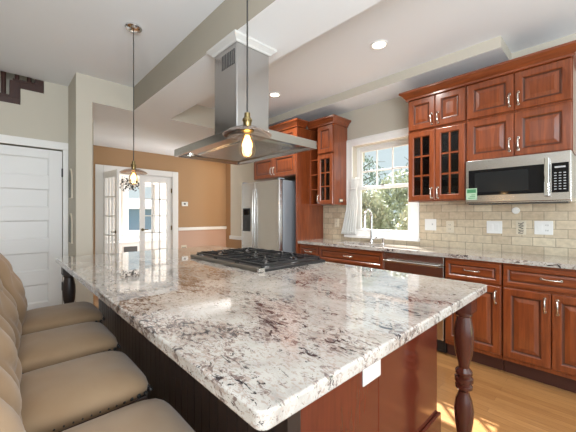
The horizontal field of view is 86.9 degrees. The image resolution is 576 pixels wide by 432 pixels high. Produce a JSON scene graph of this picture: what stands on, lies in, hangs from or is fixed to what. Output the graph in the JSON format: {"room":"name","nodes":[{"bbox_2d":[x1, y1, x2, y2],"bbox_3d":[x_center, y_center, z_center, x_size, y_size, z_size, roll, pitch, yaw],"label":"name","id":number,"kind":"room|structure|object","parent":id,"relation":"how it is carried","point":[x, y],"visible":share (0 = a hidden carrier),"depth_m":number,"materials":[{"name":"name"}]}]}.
{"room":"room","nodes":[
{"label":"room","id":0,"kind":"room"},
{"bbox_2d":[0,71,41,93],"bbox_3d":[-4.348,-0.540,3.111,3.175,3.600,0.100,0,0,-43],"label":"wall","id":1,"kind":"structure","parent":0,"point":[9,76],"depth_m":3.83,"materials":[{"name":"beige paint"}]},
{"bbox_2d":[0,81,67,303],"bbox_3d":[-2.985,-0.110,3.164,1.125,2.740,0.120,0,0,-43],"label":"wall","id":2,"kind":"structure","parent":0,"point":[41,116],"depth_m":3.34,"materials":[{"name":"beige paint"}]},
{"bbox_2d":[0,144,62,310],"bbox_3d":[-2.861,0.263,3.166,0.857,1.975,0.128,0,0,-43],"label":"door","id":3,"kind":"structure","parent":2,"relation":"in","point":[30,178],"depth_m":3.30,"materials":[{"name":"white paint"}]},
{"bbox_2d":[0,134,67,303],"bbox_3d":[-2.894,0.217,3.154,1.004,2.085,0.020,0,0,-43],"label":"trim","id":4,"kind":"structure","parent":2,"relation":"attached to","point":[8,139],"depth_m":3.46,"materials":[{"name":"white paint"}]},
{"bbox_2d":[68,72,92,303],"bbox_3d":[-2.956,-0.110,4.157,0.285,2.740,2.500,0,0,-43],"label":"wall","id":5,"kind":"structure","parent":0,"point":[80,121],"depth_m":3.21,"materials":[{"name":"beige paint"}]},
{"bbox_2d":[69,169,72,198],"bbox_3d":[-2.385,-0.345,3.334,0.018,0.329,0.150,0,0,-43],"label":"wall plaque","id":6,"kind":"object","parent":5,"relation":"attached to","point":[70,170],"visible":1,"depth_m":3.28,"materials":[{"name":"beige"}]},
{"bbox_2d":[69,170,70,197],"bbox_3d":[-2.389,-0.344,3.330,0.005,0.307,0.126,0,0,-43],"label":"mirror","id":7,"kind":"object","parent":6,"relation":"attached to","point":[69,170],"depth_m":3.32,"materials":[{"name":"grey mirror"}]},
{"bbox_2d":[69,213,72,243],"bbox_3d":[-2.385,0.145,3.334,0.018,0.329,0.150,0,0,-43],"label":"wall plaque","id":8,"kind":"object","parent":5,"relation":"attached to","point":[70,215],"visible":1,"depth_m":3.28,"materials":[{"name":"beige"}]},
{"bbox_2d":[69,215,70,242],"bbox_3d":[-2.389,0.146,3.330,0.005,0.307,0.126,0,0,-43],"label":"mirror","id":9,"kind":"object","parent":8,"relation":"attached to","point":[69,215],"depth_m":3.32,"materials":[{"name":"grey mirror"}]},
{"bbox_2d":[107,174,165,240],"bbox_3d":[-3.404,0.026,8.570,5.140,2.467,0.120,0,0,-43],"label":"wall","id":10,"kind":"structure","parent":0,"point":[162,185],"depth_m":7.82,"materials":[{"name":"white paint"}]},
{"bbox_2d":[122,179,158,236],"bbox_3d":[-3.892,-0.180,8.038,0.900,1.480,0.140,0,0,-43],"label":"window","id":11,"kind":"structure","parent":10,"relation":"in","point":[125,232],"depth_m":7.93,"materials":[{"name":"white paint"}]},
{"bbox_2d":[93,145,230,254],"bbox_3d":[-2.427,0.026,6.044,3.080,2.467,0.370,0,0,-43],"label":"wall","id":12,"kind":"structure","parent":0,"point":[205,185],"depth_m":6.48,"materials":[{"name":"brown paint"}]},
{"bbox_2d":[103,169,118,253],"bbox_3d":[-3.037,0.249,5.163,0.612,1.998,0.083,0,0,40],"label":"door","id":13,"kind":"structure","parent":12,"relation":"in","point":[113,173],"depth_m":5.12,"materials":[{"name":"white paint"}]},
{"bbox_2d":[95,164,177,254],"bbox_3d":[-2.842,0.190,5.806,1.470,2.140,0.145,0,0,-43],"label":"trim","id":14,"kind":"structure","parent":12,"relation":"attached to","point":[99,169],"depth_m":5.54,"materials":[{"name":"white paint"}]},
{"bbox_2d":[139,175,171,250],"bbox_3d":[-2.581,0.249,5.972,0.612,1.998,0.083,0,0,-43],"label":"door","id":15,"kind":"structure","parent":12,"relation":"in","point":[142,179],"depth_m":5.93,"materials":[{"name":"white paint"}]},
{"bbox_2d":[178,226,226,230],"bbox_3d":[-1.849,0.292,6.662,1.150,0.065,0.030,0,0,-43],"label":"trim","id":16,"kind":"structure","parent":12,"relation":"attached to","point":[216,227],"depth_m":6.61,"materials":[{"name":"white paint"}]},
{"bbox_2d":[178,229,225,247],"bbox_3d":[-1.944,0.767,6.675,1.270,0.985,0.120,0,0,-43],"label":"wall","id":17,"kind":"structure","parent":0,"point":[215,237],"depth_m":6.66,"materials":[{"name":"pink paint"}]},
{"bbox_2d":[92,77,364,161],"bbox_3d":[-2.037,-1.343,7.028,5.280,0.273,5.400,0,0,-43],"label":"ceiling","id":18,"kind":"structure","parent":0,"point":[112,103],"depth_m":4.16,"materials":[{"name":"beige paint"}]},
{"bbox_2d":[119,175,138,191],"bbox_3d":[-3.453,-0.849,6.638,0.504,0.715,0.477,0,0,-43],"label":"chandelier","id":19,"kind":"object","parent":18,"relation":"hanging from","point":[127,183],"visible":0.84,"depth_m":6.58,"materials":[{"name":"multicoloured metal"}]},
{"bbox_2d":[134,0,381,118],"bbox_3d":[0.355,-1.343,1.577,0.434,0.273,5.800,0,0,-43],"label":"ceiling beam","id":20,"kind":"structure","parent":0,"point":[185,77],"depth_m":2.17,"materials":[{"name":"beige paint"}]},
{"bbox_2d":[174,29,316,164],"bbox_3d":[-0.349,-0.833,2.264,0.610,0.746,0.955,0,0,-43],"label":"range hood","id":21,"kind":"object","parent":20,"relation":"hanging from","point":[229,53],"visible":0.93,"depth_m":2.13,"materials":[{"name":"silver metal"}]},
{"bbox_2d":[221,48,234,70],"bbox_3d":[-0.417,-1.075,2.109,0.001,0.100,0.165,0,0,-43],"label":"vent","id":22,"kind":"object","parent":21,"relation":"attached to","point":[228,57],"depth_m":2.10,"materials":[{"name":"grey metal"}]},
{"bbox_2d":[0,0,575,117],"bbox_3d":[-0.444,-1.530,1.158,6.150,0.100,6.291,0,0,-43],"label":"ceiling","id":23,"kind":"structure","parent":0,"point":[51,41],"depth_m":2.52,"materials":[{"name":"white paint"}]},
{"bbox_2d":[119,22,147,183],"bbox_3d":[-1.214,-0.857,2.391,0.201,1.244,0.201,0,0,-43],"label":"pendant lamp","id":24,"kind":"object","parent":23,"relation":"hanging from","point":[132,27],"visible":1,"depth_m":2.39,"materials":[{"name":"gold metal"}]},
{"bbox_2d":[130,161,136,171],"bbox_3d":[-1.214,-0.383,2.391,0.054,0.082,0.054,0,0,-44],"label":"socket","id":25,"kind":"object","parent":24,"relation":"attached to","point":[133,165],"depth_m":2.38,"materials":[{"name":"gold metal"}]},
{"bbox_2d":[223,0,271,157],"bbox_3d":[-0.169,-0.857,1.260,0.201,1.244,0.201,0,0,-43],"label":"pendant lamp","id":26,"kind":"object","parent":23,"relation":"hanging from","point":[246,128],"visible":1,"depth_m":1.26,"materials":[{"name":"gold metal"}]},
{"bbox_2d":[241,112,253,133],"bbox_3d":[-0.169,-0.383,1.260,0.054,0.082,0.054,0,0,-44],"label":"socket","id":27,"kind":"object","parent":26,"relation":"attached to","point":[246,120],"depth_m":1.25,"materials":[{"name":"gold metal"}]},
{"bbox_2d":[269,92,280,96],"bbox_3d":[-0.164,-1.473,3.732,0.150,0.012,0.150,0,0,-43],"label":"recessed light","id":28,"kind":"object","parent":23,"relation":"in","point":[272,94],"visible":0.98,"depth_m":3.72,"materials":[{"name":"white paint"}]},
{"bbox_2d":[370,40,387,49],"bbox_3d":[0.791,-1.473,2.639,0.150,0.012,0.150,0,0,-43],"label":"recessed light","id":29,"kind":"object","parent":23,"relation":"in","point":[378,44],"visible":1,"depth_m":2.63,"materials":[{"name":"white paint"}]},
{"bbox_2d":[93,294,575,431],"bbox_3d":[-1.245,1.310,3.781,8.600,0.100,11.200,0,0,-43],"label":"floor","id":30,"kind":"structure","parent":0,"point":[503,401],"depth_m":2.04,"materials":[{"name":"brown wood"}]},
{"bbox_2d":[0,253,104,335],"bbox_3d":[-1.564,0.703,1.907,0.653,1.115,0.446,0,0,-43],"label":"bar stool","id":31,"kind":"object","parent":30,"relation":"on","point":[49,317],"visible":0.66,"depth_m":1.82,"materials":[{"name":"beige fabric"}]},
{"bbox_2d":[0,279,120,373],"bbox_3d":[-1.236,0.703,1.494,0.653,1.115,0.446,0,0,-43],"label":"bar stool","id":32,"kind":"object","parent":30,"relation":"on","point":[36,350],"visible":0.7,"depth_m":1.45,"materials":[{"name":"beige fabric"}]},
{"bbox_2d":[0,315,152,431],"bbox_3d":[-0.900,0.703,1.111,0.653,1.115,0.446,0,0,-43],"label":"bar stool","id":33,"kind":"object","parent":30,"relation":"on","point":[59,397],"visible":0.81,"depth_m":1.08,"materials":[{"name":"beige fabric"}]},
{"bbox_2d":[0,366,194,431],"bbox_3d":[-0.551,0.703,0.739,0.653,1.115,0.446,0,0,-43],"label":"bar stool","id":34,"kind":"object","parent":30,"relation":"on","point":[150,415],"visible":1,"depth_m":0.88,"materials":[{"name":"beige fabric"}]},
{"bbox_2d":[107,238,165,252],"bbox_3d":[-3.726,0.950,7.776,3.540,0.620,0.570,0,0,-43],"label":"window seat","id":35,"kind":"object","parent":30,"relation":"on","point":[124,245],"visible":0.09,"depth_m":7.42,"materials":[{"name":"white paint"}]},
{"bbox_2d":[124,246,136,251],"bbox_3d":[-3.800,0.830,7.345,0.300,0.140,0.011,0,0,-44],"label":"vent grille","id":36,"kind":"object","parent":35,"relation":"attached to","point":[126,248],"depth_m":7.34,"materials":[{"name":"grey metal"}]},
{"bbox_2d":[242,178,295,252],"bbox_3d":[-0.165,0.384,4.524,0.751,1.752,0.860,0,0,-43],"label":"refrigerator","id":37,"kind":"object","parent":30,"relation":"on","point":[269,206],"visible":0.56,"depth_m":4.16,"materials":[{"name":"grey metal"}]},
{"bbox_2d":[55,246,486,431],"bbox_3d":[-0.440,0.800,1.957,1.413,0.920,2.635,0,0,-43],"label":"kitchen island","id":38,"kind":"object","parent":30,"relation":"on","point":[325,346],"visible":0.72,"depth_m":1.18,"materials":[{"name":"stone"}]},
{"bbox_2d":[190,247,324,272],"bbox_3d":[-0.256,0.317,2.313,0.606,0.046,0.892,0,0,-43],"label":"gas cooktop","id":39,"kind":"object","parent":38,"relation":"in","point":[258,260],"visible":1,"depth_m":2.15,"materials":[{"name":"black metal"}]},
{"bbox_2d":[367,367,370,378],"bbox_3d":[0.302,0.588,1.132,0.027,0.035,0.002,0,0,-44],"label":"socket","id":40,"kind":"object","parent":38,"relation":"attached to","point":[368,368],"depth_m":1.13,"materials":[{"name":"white plastic"}]},
{"bbox_2d":[362,359,380,386],"bbox_3d":[0.318,0.588,1.152,0.123,0.080,0.006,0,0,-44],"label":"outlet","id":41,"kind":"object","parent":38,"relation":"attached to","point":[372,373],"depth_m":1.15,"materials":[{"name":"white plastic"}]},
{"bbox_2d":[254,127,322,252],"bbox_3d":[-0.027,0.046,4.532,0.576,2.427,0.949,0,0,-43],"label":"tall cabinet","id":42,"kind":"object","parent":30,"relation":"on","point":[293,167],"visible":0.49,"depth_m":4.16,"materials":[{"name":"brown wood"}]},
{"bbox_2d":[299,244,319,255],"bbox_3d":[0.430,0.818,4.074,0.543,0.884,0.338,0,0,-43],"label":"base cabinet","id":43,"kind":"object","parent":30,"relation":"on","point":[308,249],"visible":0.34,"depth_m":3.90,"materials":[{"name":"brown wood"}]},
{"bbox_2d":[319,246,383,269],"bbox_3d":[0.853,0.818,3.629,0.543,0.884,0.881,0,0,-43],"label":"base cabinet","id":44,"kind":"object","parent":30,"relation":"on","point":[349,256],"visible":0.31,"depth_m":3.42,"materials":[{"name":"brown wood"}]},
{"bbox_2d":[383,252,446,352],"bbox_3d":[1.355,0.815,3.087,0.560,0.870,0.589,0,0,-43],"label":"dishwasher","id":45,"kind":"object","parent":30,"relation":"on","point":[433,266],"visible":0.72,"depth_m":2.85,"materials":[{"name":"silver metal"}]},
{"bbox_2d":[445,257,503,370],"bbox_3d":[1.713,0.818,2.722,0.543,0.884,0.425,0,0,-43],"label":"base cabinet","id":46,"kind":"object","parent":30,"relation":"on","point":[487,321],"visible":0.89,"depth_m":2.50,"materials":[{"name":"brown wood"}]},
{"bbox_2d":[503,263,575,392],"bbox_3d":[2.066,0.818,2.350,0.543,0.884,0.590,0,0,-43],"label":"base cabinet","id":47,"kind":"object","parent":30,"relation":"on","point":[539,303],"visible":1,"depth_m":2.25,"materials":[{"name":"brown wood"}]},
{"bbox_2d":[298,239,575,269],"bbox_3d":[1.300,0.357,3.170,0.526,0.035,2.849,0,0,-43],"label":"countertop","id":48,"kind":"structure","parent":47,"relation":"on","point":[564,262],"depth_m":2.76,"materials":[{"name":"stone"}]},
{"bbox_2d":[363,208,376,242],"bbox_3d":[0.965,0.130,3.656,0.184,0.419,0.116,0,0,-17],"label":"faucet","id":49,"kind":"object","parent":48,"relation":"on","point":[368,209],"visible":0.99,"depth_m":3.68,"materials":[{"name":"silver metal"}]},
{"bbox_2d":[269,36,511,126],"bbox_3d":[0.803,-1.433,3.802,0.400,0.095,3.190,0,0,-43],"label":"ceiling beam","id":50,"kind":"structure","parent":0,"point":[493,51],"depth_m":3.18,"materials":[{"name":"beige paint"}]},
{"bbox_2d":[231,33,575,253],"bbox_3d":[1.398,-0.110,3.578,0.166,2.740,7.265,0,0,-43],"label":"wall","id":51,"kind":"structure","parent":0,"point":[392,114],"depth_m":3.89,"materials":[{"name":"beige paint"}]},
{"bbox_2d":[229,235,241,239],"bbox_3d":[-0.683,0.450,5.638,0.030,0.070,1.440,0,0,-43],"label":"trim","id":52,"kind":"structure","parent":51,"relation":"attached to","point":[230,236],"depth_m":5.96,"materials":[{"name":"white paint"}]},
{"bbox_2d":[310,128,327,205],"bbox_3d":[0.460,-0.657,4.235,0.278,1.045,0.146,0,0,-43],"label":"open shelf unit","id":53,"kind":"object","parent":51,"relation":"attached to","point":[314,132],"visible":0.44,"depth_m":4.22,"materials":[{"name":"brown wood"}]},
{"bbox_2d":[317,124,346,204],"bbox_3d":[0.582,-0.657,4.056,0.348,1.045,0.277,0,0,-43],"label":"upper cabinet","id":54,"kind":"object","parent":51,"relation":"attached to","point":[332,138],"visible":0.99,"depth_m":3.98,"materials":[{"name":"brown wood"}]},
{"bbox_2d":[269,114,350,131],"bbox_3d":[0.107,-1.212,4.371,0.602,0.088,1.494,0,0,-43],"label":"crown molding","id":55,"kind":"structure","parent":54,"relation":"attached to","point":[331,119],"depth_m":4.02,"materials":[{"name":"brown wood"}]},
{"bbox_2d":[335,219,338,226],"bbox_3d":[0.674,0.110,4.208,0.008,0.120,0.075,0,0,-43],"label":"outlet plate","id":56,"kind":"object","parent":51,"relation":"attached to","point":[336,220],"visible":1,"depth_m":4.20,"materials":[{"name":"beige plastic"}]},
{"bbox_2d":[344,127,419,241],"bbox_3d":[1.165,-0.352,3.780,0.205,1.295,1.000,0,0,-43],"label":"window","id":57,"kind":"structure","parent":51,"relation":"in","point":[412,234],"depth_m":3.79,"materials":[{"name":"white paint"}]},
{"bbox_2d":[341,177,358,234],"bbox_3d":[0.815,-0.118,3.999,0.072,0.748,0.278,0,0,-43],"label":"cafe curtain","id":58,"kind":"object","parent":57,"relation":"hanging from","point":[350,219],"visible":1,"depth_m":3.97,"materials":[{"name":"white fabric"}]},
{"bbox_2d":[425,219,435,230],"bbox_3d":[1.540,0.105,3.289,0.016,0.122,0.120,0,0,-43],"label":"switch plate","id":59,"kind":"object","parent":51,"relation":"attached to","point":[430,224],"visible":1,"depth_m":3.29,"materials":[{"name":"white plastic"}]},
{"bbox_2d":[408,87,466,202],"bbox_3d":[1.527,-0.657,3.046,0.366,1.045,0.543,0,0,-43],"label":"upper cabinet","id":60,"kind":"object","parent":51,"relation":"attached to","point":[437,124],"visible":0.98,"depth_m":2.98,"materials":[{"name":"brown wood"}]},
{"bbox_2d":[399,40,575,102],"bbox_3d":[1.762,-1.212,2.782,0.390,0.088,1.377,0,0,-43],"label":"crown molding","id":61,"kind":"structure","parent":60,"relation":"attached to","point":[566,50],"depth_m":2.55,"materials":[{"name":"brown wood"}]},
{"bbox_2d":[323,202,575,256],"bbox_3d":[1.506,0.100,3.345,0.010,0.480,2.879,0,0,-43],"label":"backsplash","id":62,"kind":"structure","parent":51,"relation":"attached to","point":[470,221],"depth_m":2.91,"materials":[{"name":"tile"}]},
{"bbox_2d":[446,221,453,232],"bbox_3d":[1.677,0.123,3.151,0.008,0.120,0.072,0,0,-43],"label":"outlet plate","id":63,"kind":"object","parent":51,"relation":"attached to","point":[449,224],"visible":1,"depth_m":3.15,"materials":[{"name":"beige plastic"}]},
{"bbox_2d":[487,221,501,233],"bbox_3d":[1.945,0.115,2.867,0.010,0.118,0.125,0,0,-43],"label":"switch plate","id":64,"kind":"object","parent":51,"relation":"attached to","point":[492,226],"visible":1,"depth_m":2.87,"materials":[{"name":"white plastic"}]},
{"bbox_2d":[512,207,519,213],"bbox_3d":[2.056,-0.040,2.744,0.018,0.060,0.060,0,0,-43],"label":"light","id":65,"kind":"object","parent":51,"relation":"attached to","point":[515,210],"visible":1,"depth_m":2.74,"materials":[{"name":"white"}]},
{"bbox_2d":[466,150,575,204],"bbox_3d":[1.937,-0.281,2.566,0.433,0.381,0.689,0,0,-43],"label":"microwave","id":66,"kind":"object","parent":51,"relation":"attached to","point":[550,177],"visible":1,"depth_m":2.40,"materials":[{"name":"silver metal"}]},
{"bbox_2d":[467,189,475,198],"bbox_3d":[1.605,-0.184,2.659,0.001,0.080,0.068,0,0,-44],"label":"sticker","id":67,"kind":"object","parent":66,"relation":"attached to","point":[471,193],"depth_m":2.66,"materials":[{"name":"green paper"}]},
{"bbox_2d":[516,221,525,234],"bbox_3d":[2.084,0.115,2.719,0.012,0.120,0.072,0,0,-43],"label":"outlet plate","id":68,"kind":"object","parent":51,"relation":"attached to","point":[520,225],"visible":1,"depth_m":2.72,"materials":[{"name":"beige plastic"}]},
{"bbox_2d":[467,57,575,161],"bbox_3d":[1.958,-0.829,2.592,0.366,0.702,0.705,0,0,-43],"label":"upper cabinet","id":69,"kind":"object","parent":51,"relation":"attached to","point":[533,110],"visible":1,"depth_m":2.45,"materials":[{"name":"brown wood"}]},
{"bbox_2d":[534,221,552,234],"bbox_3d":[2.191,0.110,2.608,0.010,0.118,0.125,0,0,-43],"label":"outlet plate","id":70,"kind":"object","parent":51,"relation":"attached to","point":[540,227],"visible":1,"depth_m":2.61,"materials":[{"name":"white plastic"}]},
{"bbox_3d":[-4.137,-0.110,2.071,2.050,2.740,0.120,0,0,-44],"label":"wall","id":71,"kind":"structure","parent":0,"visible":0},
{"bbox_2d":[0,71,43,104],"bbox_3d":[-3.405,-1.365,3.304,1.099,0.391,0.898,0,0,-43],"label":"staircase","id":72,"kind":"structure","parent":71,"relation":"on","point":[15,85],"depth_m":3.20,"materials":[{"name":"brown wood"}]},
{"label":"outside","id":73,"kind":"structure","parent":0,"visible":0},
{"bbox_3d":[9.654,2.510,21.569,36.300,0.100,42.000,0,0,-44],"label":"lawn","id":74,"kind":"structure","parent":73,"visible":0},
{"bbox_2d":[128,198,150,229],"bbox_3d":[-8.056,0.760,17.859,6.700,3.400,5.800,0,0,-43],"label":"house","id":75,"kind":"structure","parent":74,"relation":"on","point":[133,214],"depth_m":15.23,"materials":[{"name":"blue"}]},
{"bbox_2d":[363,155,386,197],"bbox_3d":[3.949,-0.662,16.881,3.249,6.262,3.316,0,0,-43],"label":"tree","id":76,"kind":"object","parent":74,"relation":"on","point":[367,159],"visible":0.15,"depth_m":16.38,"materials":[{"name":"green plant"}]},
{"bbox_2d":[362,184,395,229],"bbox_3d":[2.328,1.058,9.745,2.160,4.212,2.424,0,0,-43],"label":"shrub","id":77,"kind":"object","parent":74,"relation":"on","point":[377,209],"visible":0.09,"depth_m":9.23,"materials":[{"name":"green plant"}]},
{"bbox_2d":[362,169,407,229],"bbox_3d":[4.139,0.871,11.206,1.946,5.048,3.091,0,0,-43],"label":"shrub","id":78,"kind":"object","parent":74,"relation":"on","point":[398,197],"visible":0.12,"depth_m":11.00,"materials":[{"name":"green plant"}]},
{"bbox_2d":[391,158,407,220],"bbox_3d":[6.983,-0.431,15.159,3.866,5.800,3.925,0,0,-43],"label":"tree","id":79,"kind":"object","parent":74,"relation":"on","point":[406,158],"visible":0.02,"depth_m":15.35,"materials":[{"name":"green plant"}]},
{"bbox_2d":[394,199,407,230],"bbox_3d":[3.908,1.044,7.922,2.133,4.114,2.437,0,0,-43],"label":"shrub","id":80,"kind":"object","parent":74,"relation":"on","point":[404,224],"visible":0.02,"depth_m":8.21,"materials":[{"name":"green plant"}]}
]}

